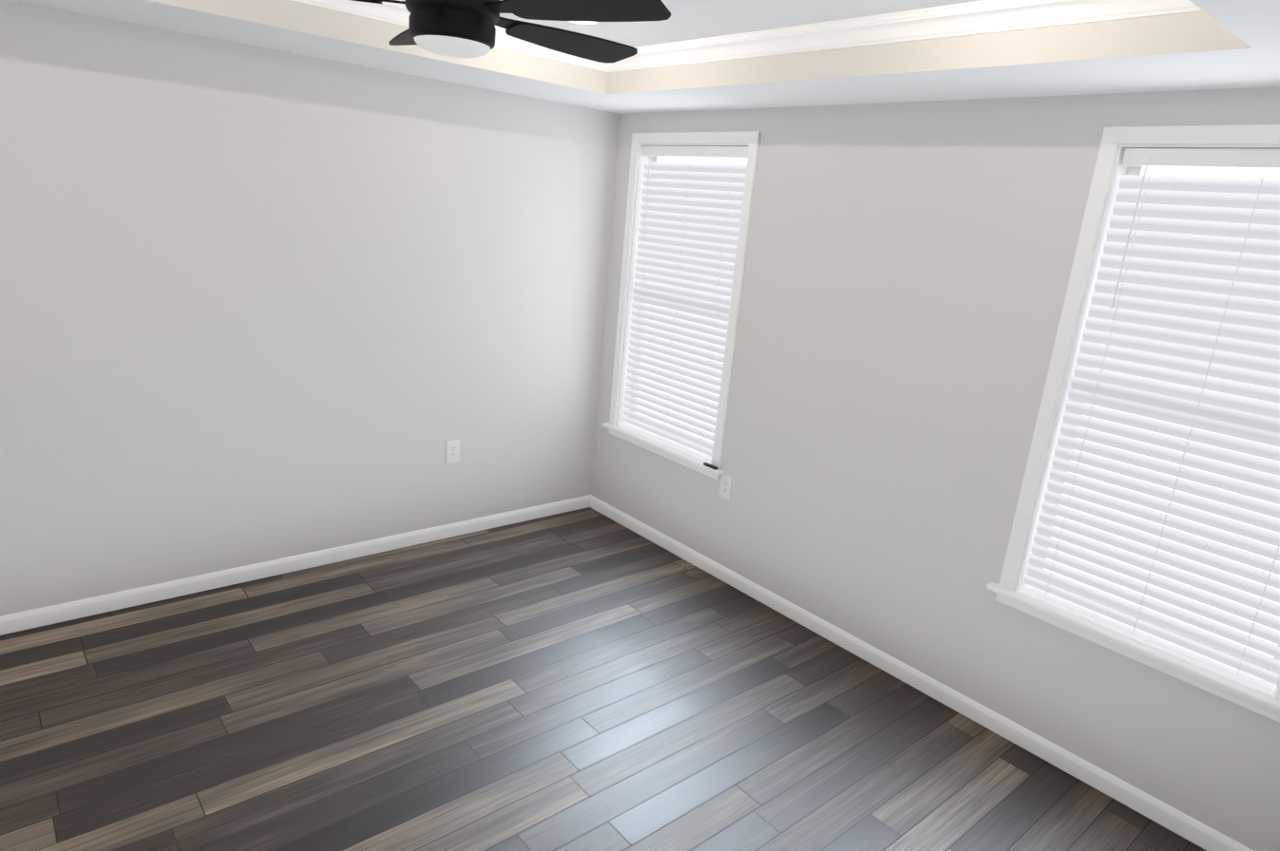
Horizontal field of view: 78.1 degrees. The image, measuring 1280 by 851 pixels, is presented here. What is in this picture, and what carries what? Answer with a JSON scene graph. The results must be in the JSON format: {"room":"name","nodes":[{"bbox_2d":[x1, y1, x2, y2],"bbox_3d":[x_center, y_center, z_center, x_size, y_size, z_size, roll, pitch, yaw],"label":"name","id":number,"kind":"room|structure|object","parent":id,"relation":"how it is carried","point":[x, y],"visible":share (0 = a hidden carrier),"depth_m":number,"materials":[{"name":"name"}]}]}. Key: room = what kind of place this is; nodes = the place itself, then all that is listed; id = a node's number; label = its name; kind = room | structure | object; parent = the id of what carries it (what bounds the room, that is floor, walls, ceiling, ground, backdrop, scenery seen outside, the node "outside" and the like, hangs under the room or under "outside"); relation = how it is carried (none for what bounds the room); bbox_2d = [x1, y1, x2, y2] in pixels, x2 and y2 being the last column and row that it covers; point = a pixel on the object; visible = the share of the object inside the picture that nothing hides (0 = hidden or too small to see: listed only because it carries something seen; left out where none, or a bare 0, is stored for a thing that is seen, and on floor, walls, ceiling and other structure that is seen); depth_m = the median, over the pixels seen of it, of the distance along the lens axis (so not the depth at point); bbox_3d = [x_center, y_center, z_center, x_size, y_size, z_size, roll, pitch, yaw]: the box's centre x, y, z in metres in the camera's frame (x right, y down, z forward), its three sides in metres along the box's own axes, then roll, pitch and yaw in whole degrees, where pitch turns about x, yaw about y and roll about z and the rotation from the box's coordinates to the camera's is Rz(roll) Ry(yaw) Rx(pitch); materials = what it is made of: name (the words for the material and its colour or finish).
{"room":"empty bedroom","nodes":[
{"label":"empty bedroom","id":0,"kind":"room"},
{"bbox_2d":[0,0,619,616],"bbox_3d":[-1.957,-0.573,3.608,4.750,2.800,0.150,-8,20,-40],"label":"wall","id":1,"kind":"structure","parent":0,"point":[260,304],"depth_m":3.71,"materials":[{"name":"white paint"}]},
{"bbox_2d":[0,495,589,635],"bbox_3d":[-2.023,0.752,3.911,4.450,0.084,0.014,-8,20,-40],"label":"baseboard","id":2,"kind":"structure","parent":1,"relation":"attached to","point":[96,605],"depth_m":3.99,"materials":[{"name":"white paint"}]},
{"bbox_2d":[446,439,459,463],"bbox_3d":[-1.074,0.149,4.547,0.084,0.134,0.008,-8,20,-40],"label":"electrical outlet","id":3,"kind":"object","parent":1,"relation":"attached to","point":[453,451],"visible":1,"depth_m":4.54,"materials":[{"name":"white plastic"}]},
{"bbox_2d":[0,507,1206,850],"bbox_3d":[-0.700,1.384,2.449,4.750,0.120,4.450,-8,20,-40],"label":"floor","id":4,"kind":"structure","parent":0,"point":[587,678],"depth_m":3.06,"materials":[{"name":"brown wood"}]},
{"bbox_2d":[10,0,1279,114],"bbox_3d":[-0.463,-1.217,1.727,4.450,0.300,4.150,-8,20,-40],"label":"ceiling","id":5,"kind":"structure","parent":0,"point":[1221,44],"depth_m":2.88,"materials":[{"name":"white paint"}]},
{"bbox_2d":[291,0,607,71],"bbox_3d":[-1.295,-1.595,2.853,3.057,0.080,0.062,-8,20,-40],"label":"crown molding","id":6,"kind":"structure","parent":5,"relation":"attached to","point":[396,13],"depth_m":3.16,"materials":[{"name":"white paint"}]},
{"bbox_2d":[351,0,670,63],"bbox_3d":[-0.438,-1.122,1.984,1.114,0.372,1.146,-8,20,-40],"label":"ceiling fan","id":7,"kind":"object","parent":5,"relation":"hanging from","point":[460,28],"visible":1,"depth_m":1.91,"materials":[{"name":"black metal"}]},
{"bbox_2d":[567,20,601,24],"bbox_3d":[-0.235,-1.610,3.123,0.172,0.009,0.172,-8,20,-40],"label":"recessed light","id":8,"kind":"object","parent":5,"relation":"in","point":[588,23],"visible":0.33,"depth_m":3.18,"materials":[{"name":"white plastic"}]},
{"bbox_2d":[603,0,1202,72],"bbox_3d":[0.683,-1.420,2.874,0.062,0.080,2.490,-8,20,-40],"label":"crown molding","id":9,"kind":"structure","parent":5,"relation":"attached to","point":[977,17],"depth_m":2.65,"materials":[{"name":"white paint"}]},
{"bbox_2d":[591,86,1279,850],"bbox_3d":[1.176,-0.267,3.534,0.150,2.800,4.150,-8,20,-40],"label":"wall","id":10,"kind":"structure","parent":0,"point":[908,265],"depth_m":3.39,"materials":[{"name":"white paint"}]},
{"bbox_2d":[601,131,761,479],"bbox_3d":[0.246,-0.707,4.530,0.210,1.827,1.050,-8,20,-40],"label":"window","id":11,"kind":"structure","parent":10,"relation":"in","point":[751,140],"depth_m":4.54,"materials":[{"name":"white paint"}]},
{"bbox_2d":[619,145,748,463],"bbox_3d":[0.224,-0.706,4.511,0.073,1.690,0.830,-8,20,-40],"label":"window blinds","id":12,"kind":"object","parent":11,"relation":"attached to","point":[689,219],"visible":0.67,"depth_m":4.49,"materials":[{"name":"white plastic"}]},
{"bbox_2d":[703,462,718,469],"bbox_3d":[0.392,0.224,4.374,0.025,0.012,0.100,-8,20,-40],"label":"remote control","id":13,"kind":"object","parent":11,"relation":"on","point":[710,466],"visible":0.98,"depth_m":4.36,"materials":[{"name":"black plastic"}]},
{"bbox_2d":[718,474,732,500],"bbox_3d":[0.470,0.338,4.349,0.008,0.134,0.084,-8,20,-40],"label":"electrical outlet","id":14,"kind":"object","parent":10,"relation":"attached to","point":[725,486],"visible":0.94,"depth_m":4.34,"materials":[{"name":"white plastic"}]},
{"bbox_2d":[589,495,1253,850],"bbox_3d":[0.991,1.045,3.847,0.014,0.084,4.080,-8,20,-40],"label":"baseboard","id":15,"kind":"structure","parent":10,"relation":"attached to","point":[1176,822],"depth_m":3.40,"materials":[{"name":"white paint"}]},
{"bbox_2d":[986,124,1279,723],"bbox_3d":[1.902,-0.043,2.679,0.210,1.827,1.050,-8,20,-40],"label":"window","id":16,"kind":"structure","parent":10,"relation":"in","point":[1110,167],"depth_m":2.83,"materials":[{"name":"white paint"}]},
{"bbox_2d":[1019,148,1279,694],"bbox_3d":[1.880,-0.041,2.660,0.073,1.690,0.830,-8,20,-40],"label":"window blinds","id":17,"kind":"object","parent":16,"relation":"attached to","point":[1190,266],"visible":0.92,"depth_m":2.70,"materials":[{"name":"white plastic"}]}
]}

